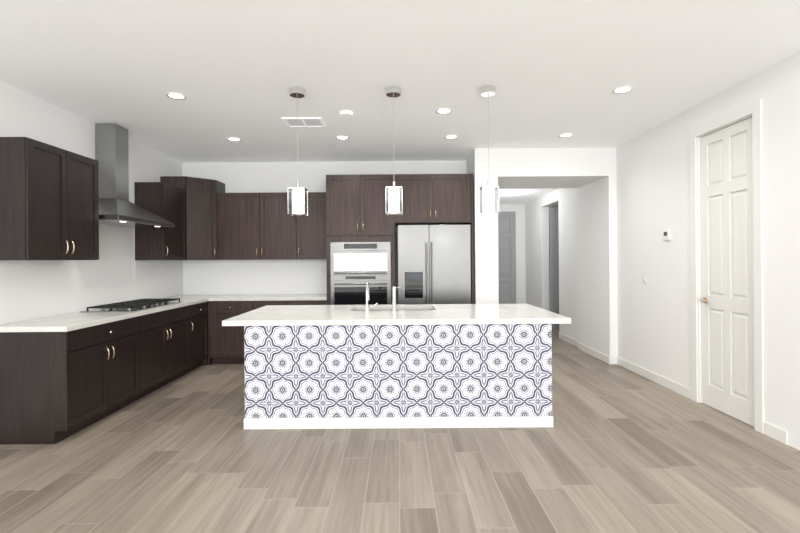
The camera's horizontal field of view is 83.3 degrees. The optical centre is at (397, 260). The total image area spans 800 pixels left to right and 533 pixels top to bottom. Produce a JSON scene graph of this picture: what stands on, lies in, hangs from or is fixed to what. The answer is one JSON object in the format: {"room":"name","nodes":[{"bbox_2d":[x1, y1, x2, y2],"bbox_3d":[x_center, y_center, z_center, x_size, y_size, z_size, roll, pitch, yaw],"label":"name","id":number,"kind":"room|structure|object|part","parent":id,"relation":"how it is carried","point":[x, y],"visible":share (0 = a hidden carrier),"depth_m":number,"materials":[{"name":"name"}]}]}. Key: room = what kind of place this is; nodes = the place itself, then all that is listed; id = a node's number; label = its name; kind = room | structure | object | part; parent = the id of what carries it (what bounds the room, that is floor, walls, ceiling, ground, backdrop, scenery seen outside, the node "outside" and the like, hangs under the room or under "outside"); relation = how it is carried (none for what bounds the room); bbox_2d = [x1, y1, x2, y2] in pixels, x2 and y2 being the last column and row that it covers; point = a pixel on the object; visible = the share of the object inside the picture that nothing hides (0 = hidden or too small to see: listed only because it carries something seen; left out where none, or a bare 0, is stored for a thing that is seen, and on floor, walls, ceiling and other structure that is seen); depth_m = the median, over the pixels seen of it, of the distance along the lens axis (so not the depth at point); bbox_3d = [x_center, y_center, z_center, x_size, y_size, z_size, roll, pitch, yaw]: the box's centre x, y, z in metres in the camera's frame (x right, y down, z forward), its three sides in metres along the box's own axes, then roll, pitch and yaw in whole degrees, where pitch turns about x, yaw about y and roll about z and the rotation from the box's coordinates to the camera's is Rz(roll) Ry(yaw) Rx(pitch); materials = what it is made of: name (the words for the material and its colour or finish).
{"room":"kitchen","nodes":[
{"label":"kitchen","id":0,"kind":"room"},
{"bbox_2d":[0,80,182,323],"bbox_3d":[-3.245,-0.012,1.320,0.150,2.850,10.940,0,0,0],"label":"wall","id":1,"kind":"structure","parent":0,"point":[116,272],"depth_m":4.45,"materials":[{"name":"white paint"}]},
{"bbox_2d":[0,137,98,259],"bbox_3d":[-2.997,-0.469,3.839,0.347,0.940,0.820,0,0,0],"label":"upper cabinet","id":2,"kind":"object","parent":1,"relation":"attached to","point":[49,202],"depth_m":3.62,"materials":[{"name":"brown wood"}]},
{"bbox_2d":[95,123,174,227],"bbox_3d":[-2.925,-0.909,4.845,0.497,1.055,1.090,0,0,0],"label":"range hood","id":3,"kind":"object","parent":1,"relation":"attached to","point":[117,207],"visible":0.83,"depth_m":4.72,"materials":[{"name":"silver metal"}]},
{"bbox_2d":[135,182,186,259],"bbox_3d":[-2.997,-0.469,5.712,0.347,0.940,0.585,0,0,0],"label":"upper cabinet","id":4,"kind":"object","parent":1,"relation":"attached to","point":[167,201],"depth_m":5.42,"materials":[{"name":"brown wood"}]},
{"bbox_2d":[160,176,224,259],"bbox_3d":[-2.855,-0.560,6.321,0.633,1.120,0.633,0,0,0],"label":"upper cabinet","id":5,"kind":"object","parent":1,"relation":"attached to","point":[201,218],"visible":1,"depth_m":6.14,"materials":[{"name":"brown wood"}]},
{"bbox_2d":[182,161,466,303],"bbox_3d":[-1.075,-0.028,6.715,4.190,2.850,0.150,0,0,0],"label":"wall","id":6,"kind":"structure","parent":0,"point":[290,276],"depth_m":6.64,"materials":[{"name":"white paint"}]},
{"bbox_2d":[217,192,325,259],"bbox_3d":[-1.749,-0.478,6.446,1.585,0.940,0.382,0,0,0],"label":"upper cabinet","id":7,"kind":"object","parent":6,"relation":"attached to","point":[258,226],"visible":0.88,"depth_m":6.30,"materials":[{"name":"brown wood"}]},
{"bbox_2d":[0,330,799,532],"bbox_3d":[0.650,1.446,3.000,7.920,0.120,14.300,0,0,0],"label":"floor","id":8,"kind":"structure","parent":0,"point":[615,448],"depth_m":2.96,"materials":[{"name":"brown wood"}]},
{"bbox_2d":[0,315,143,443],"bbox_3d":[-2.845,0.981,3.956,0.625,0.858,1.031,0,0,0],"label":"base cabinet","id":9,"kind":"object","parent":8,"relation":"on","point":[56,387],"depth_m":3.44,"materials":[{"name":"brown wood"}]},
{"bbox_2d":[0,294,326,331],"bbox_3d":[-2.056,0.523,5.031,2.214,0.041,3.212,0,0,0],"label":"countertop","id":10,"kind":"structure","parent":9,"relation":"on","point":[67,322],"depth_m":4.20,"materials":[{"name":"stone"}]},
{"bbox_2d":[79,298,180,311],"bbox_3d":[-2.842,0.483,4.880,0.520,0.050,1.000,0,0,0],"label":"gas cooktop","id":11,"kind":"object","parent":10,"relation":"in","point":[135,305],"visible":1,"depth_m":4.66,"materials":[{"name":"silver metal"}]},
{"bbox_2d":[144,305,191,395],"bbox_3d":[-2.845,0.981,4.935,0.625,0.858,1.171,0,0,0],"label":"base cabinet","id":12,"kind":"object","parent":8,"relation":"on","point":[167,333],"depth_m":4.94,"materials":[{"name":"brown wood"}]},
{"bbox_2d":[192,302,207,369],"bbox_3d":[-2.845,0.981,5.700,0.625,0.858,0.601,0,0,0],"label":"base cabinet","id":13,"kind":"object","parent":8,"relation":"on","point":[200,310],"depth_m":5.79,"materials":[{"name":"brown wood"}]},
{"bbox_2d":[207,301,258,364],"bbox_3d":[-2.217,0.976,6.322,0.670,0.858,0.625,0,0,0],"label":"base cabinet","id":14,"kind":"object","parent":8,"relation":"on","point":[225,344],"depth_m":6.02,"materials":[{"name":"brown wood"}]},
{"bbox_2d":[259,300,326,307],"bbox_3d":[-1.475,0.971,6.322,1.058,0.858,0.625,0,0,0],"label":"base cabinet","id":15,"kind":"object","parent":8,"relation":"on","point":[298,302],"depth_m":6.01,"materials":[{"name":"brown wood"}]},
{"bbox_2d":[244,308,552,428],"bbox_3d":[0.002,0.962,4.317,2.558,0.857,1.206,0,0,0],"label":"kitchen island","id":16,"kind":"object","parent":8,"relation":"on","point":[404,366],"depth_m":3.72,"materials":[{"name":"white tile"}]},
{"bbox_2d":[250,304,533,311],"bbox_3d":[-0.011,0.511,4.668,2.870,0.045,0.575,0,0,0],"label":"island countertop","id":17,"kind":"structure","parent":16,"relation":"on","point":[268,308],"depth_m":4.71,"materials":[{"name":"white stone"}]},
{"bbox_2d":[222,308,569,327],"bbox_3d":[-0.011,0.511,4.037,2.870,0.045,0.685,0,0,0],"label":"island countertop","id":18,"kind":"structure","parent":16,"relation":"on","point":[402,315],"depth_m":3.81,"materials":[{"name":"white stone"}]},
{"bbox_2d":[364,281,377,310],"bbox_3d":[-0.259,0.349,4.385,0.130,0.280,0.201,0,0,0],"label":"faucet","id":19,"kind":"object","parent":18,"relation":"on","point":[366,307],"visible":1,"depth_m":4.30,"materials":[{"name":"silver metal"}]},
{"bbox_2d":[392,286,400,310],"bbox_3d":[-0.017,0.370,4.330,0.089,0.235,0.089,0,0,0],"label":"tap","id":20,"kind":"object","parent":18,"relation":"on","point":[394,298],"visible":1,"depth_m":4.30,"materials":[{"name":"silver metal"}]},
{"bbox_2d":[326,173,473,304],"bbox_3d":[0.024,0.125,6.261,1.947,2.530,0.753,0,0,0],"label":"tall cabinet","id":21,"kind":"object","parent":8,"relation":"on","point":[355,208],"depth_m":5.96,"materials":[{"name":"brown wood"}]},
{"bbox_3d":[-0.492,0.363,6.199,0.796,1.210,0.631,0,0,0],"label":"double wall oven","id":22,"kind":"part","parent":21,"relation":"part of","materials":[{"name":"silver metal"}]},
{"bbox_2d":[398,225,470,303],"bbox_3d":[0.481,0.462,6.237,0.955,1.850,0.766,0,0,0],"label":"refrigerator","id":23,"kind":"object","parent":8,"relation":"on","point":[434,264],"visible":0.46,"depth_m":5.92,"materials":[{"name":"silver metal"}]},
{"bbox_2d":[0,0,799,162],"bbox_3d":[0.629,-1.524,3.000,7.920,0.120,14.300,0,0,0],"label":"ceiling","id":24,"kind":"structure","parent":0,"point":[550,71],"depth_m":3.40,"materials":[{"name":"white paint"}]},
{"bbox_2d":[166,92,186,99],"bbox_3d":[-1.950,-1.442,3.960,0.170,0.006,0.170,0,0,0],"label":"recessed light","id":25,"kind":"object","parent":24,"relation":"in","point":[176,96],"visible":0.96,"depth_m":3.96,"materials":[{"name":"white"}]},
{"bbox_2d":[227,137,240,141],"bbox_3d":[-1.960,-1.442,5.380,0.170,0.006,0.170,0,0,0],"label":"recessed light","id":26,"kind":"object","parent":24,"relation":"in","point":[233,139],"visible":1,"depth_m":5.38,"materials":[{"name":"white"}]},
{"bbox_2d":[288,87,307,215],"bbox_3d":[-0.856,-0.919,3.840,0.142,1.064,0.142,0,0,0],"label":"pendant light","id":27,"kind":"object","parent":24,"relation":"hanging from","point":[297,200],"visible":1,"depth_m":3.77,"materials":[{"name":"white glass"}]},
{"bbox_2d":[281,117,325,126],"bbox_3d":[-0.985,-1.446,4.730,0.410,0.012,0.300,0,0,0],"label":"ceiling vent","id":28,"kind":"object","parent":24,"relation":"in","point":[308,122],"visible":1,"depth_m":4.71,"materials":[{"name":"white metal"}]},
{"bbox_2d":[335,136,349,139],"bbox_3d":[-0.660,-1.451,5.340,0.170,0.006,0.170,0,0,0],"label":"recessed light","id":29,"kind":"object","parent":24,"relation":"in","point":[342,137],"visible":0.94,"depth_m":5.33,"materials":[{"name":"white"}]},
{"bbox_2d":[339,110,352,116],"bbox_3d":[-0.510,-1.441,4.440,0.140,0.028,0.140,0,0,0],"label":"smoke detector","id":30,"kind":"object","parent":24,"relation":"attached to","point":[345,113],"visible":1,"depth_m":4.41,"materials":[{"name":"white plastic"}]},
{"bbox_2d":[385,87,402,214],"bbox_3d":[-0.036,-0.925,3.840,0.142,1.064,0.142,0,0,0],"label":"pendant light","id":31,"kind":"object","parent":24,"relation":"hanging from","point":[393,196],"visible":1,"depth_m":3.77,"materials":[{"name":"white glass"}]},
{"bbox_2d":[435,108,452,113],"bbox_3d":[0.450,-1.459,4.410,0.170,0.006,0.170,0,0,0],"label":"recessed light","id":32,"kind":"object","parent":24,"relation":"in","point":[443,111],"visible":0.94,"depth_m":4.41,"materials":[{"name":"white"}]},
{"bbox_2d":[444,135,457,138],"bbox_3d":[0.630,-1.460,5.340,0.170,0.006,0.170,0,0,0],"label":"recessed light","id":33,"kind":"object","parent":24,"relation":"in","point":[450,136],"visible":0.92,"depth_m":5.33,"materials":[{"name":"white"}]},
{"bbox_2d":[479,86,498,213],"bbox_3d":[0.773,-0.930,3.840,0.142,1.064,0.142,0,0,0],"label":"pendant light","id":34,"kind":"object","parent":24,"relation":"hanging from","point":[488,199],"visible":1,"depth_m":3.77,"materials":[{"name":"white glass"}]},
{"bbox_2d":[559,133,573,136],"bbox_3d":[1.980,-1.470,5.300,0.170,0.006,0.170,0,0,0],"label":"recessed light","id":35,"kind":"object","parent":24,"relation":"in","point":[566,135],"visible":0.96,"depth_m":5.30,"materials":[{"name":"white"}]},
{"bbox_2d":[612,86,632,93],"bbox_3d":[1.940,-1.469,3.890,0.170,0.006,0.170,0,0,0],"label":"recessed light","id":36,"kind":"object","parent":24,"relation":"in","point":[622,89],"visible":0.94,"depth_m":3.88,"materials":[{"name":"white"}]},
{"bbox_2d":[466,148,498,303],"bbox_3d":[1.170,-0.043,7.960,0.300,2.850,4.080,0,0,0],"label":"wall","id":37,"kind":"structure","parent":0,"point":[485,246],"depth_m":5.92,"materials":[{"name":"white paint"}]},
{"bbox_2d":[499,204,525,303],"bbox_3d":[2.151,0.065,10.075,1.660,2.620,0.150,0,0,0],"label":"wall","id":38,"kind":"structure","parent":0,"point":[520,281],"depth_m":10.00,"materials":[{"name":"white paint"}]},
{"bbox_2d":[498,212,514,303],"bbox_3d":[2.186,0.153,10.026,0.860,2.436,0.099,0,0,0],"label":"hall door","id":39,"kind":"structure","parent":38,"relation":"in","point":[506,251],"depth_m":10.04,"materials":[{"name":"grey wood"}]},
{"bbox_2d":[499,188,559,203],"bbox_3d":[2.950,-1.365,8.550,3.280,0.229,3.200,0,0,0],"label":"ceiling","id":40,"kind":"structure","parent":0,"point":[515,196],"depth_m":8.57,"materials":[{"name":"white paint"}]},
{"bbox_2d":[525,188,578,340],"bbox_3d":[2.906,0.060,8.475,0.150,2.620,3.050,0,0,0],"label":"wall","id":41,"kind":"structure","parent":0,"point":[537,244],"depth_m":8.06,"materials":[{"name":"white paint"}]},
{"bbox_2d":[549,207,558,329],"bbox_3d":[3.416,0.162,8.816,0.850,2.401,0.099,0,0,0],"label":"hall door","id":42,"kind":"structure","parent":41,"relation":"in","point":[554,260],"depth_m":8.83,"materials":[{"name":"grey wood"}]},
{"bbox_2d":[498,148,608,188],"bbox_3d":[2.041,-1.289,6.435,1.460,0.370,1.030,0,0,0],"label":"wall","id":43,"kind":"structure","parent":0,"point":[531,168],"depth_m":5.92,"materials":[{"name":"white paint"}]},
{"bbox_2d":[616,60,787,431],"bbox_3d":[2.955,-0.056,4.625,0.150,2.850,2.590,0,0,0],"label":"wall","id":44,"kind":"structure","parent":0,"point":[653,204],"depth_m":4.58,"materials":[{"name":"white paint"}]},
{"bbox_2d":[578,148,617,356],"bbox_3d":[2.955,-0.056,6.435,0.350,2.850,1.030,0,0,0],"label":"wall","id":45,"kind":"structure","parent":44,"relation":"attached to","point":[597,264],"depth_m":6.23,"materials":[{"name":"white paint"}]},
{"bbox_2d":[643,273,646,282],"bbox_3d":[2.875,0.210,5.250,0.011,0.120,0.080,0,0,0],"label":"light switch","id":46,"kind":"object","parent":44,"relation":"attached to","point":[644,277],"visible":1,"depth_m":5.23,"materials":[{"name":"white plastic"}]},
{"bbox_2d":[663,230,670,239],"bbox_3d":[2.866,-0.265,4.805,0.023,0.100,0.110,0,0,0],"label":"thermostat","id":47,"kind":"object","parent":44,"relation":"attached to","point":[667,235],"visible":0.98,"depth_m":4.77,"materials":[{"name":"white plastic"}]},
{"bbox_2d":[559,332,787,444],"bbox_3d":[2.219,1.325,6.583,2.380,0.100,6.833,0,0,0],"label":"baseboard","id":48,"kind":"structure","parent":44,"relation":"attached to","point":[776,433],"depth_m":5.09,"materials":[{"name":"white wood"}]},
{"bbox_2d":[700,117,753,426],"bbox_3d":[2.889,0.098,3.975,0.099,2.536,0.670,0,0,0],"label":"pantry door","id":49,"kind":"structure","parent":44,"relation":"in","point":[726,299],"depth_m":3.96,"materials":[{"name":"white wood"}]},
{"bbox_2d":[689,99,764,433],"bbox_3d":[2.921,0.051,3.975,0.118,2.637,0.864,0,0,0],"label":"door frame","id":50,"kind":"structure","parent":44,"relation":"attached to","point":[754,109],"depth_m":3.65,"materials":[{"name":"white wood"}]},
{"bbox_2d":[786,53,799,449],"bbox_3d":[3.215,-0.057,3.255,0.670,2.850,0.150,0,0,0],"label":"wall","id":51,"kind":"structure","parent":0,"point":[793,162],"depth_m":3.28,"materials":[{"name":"white paint"}]}
]}

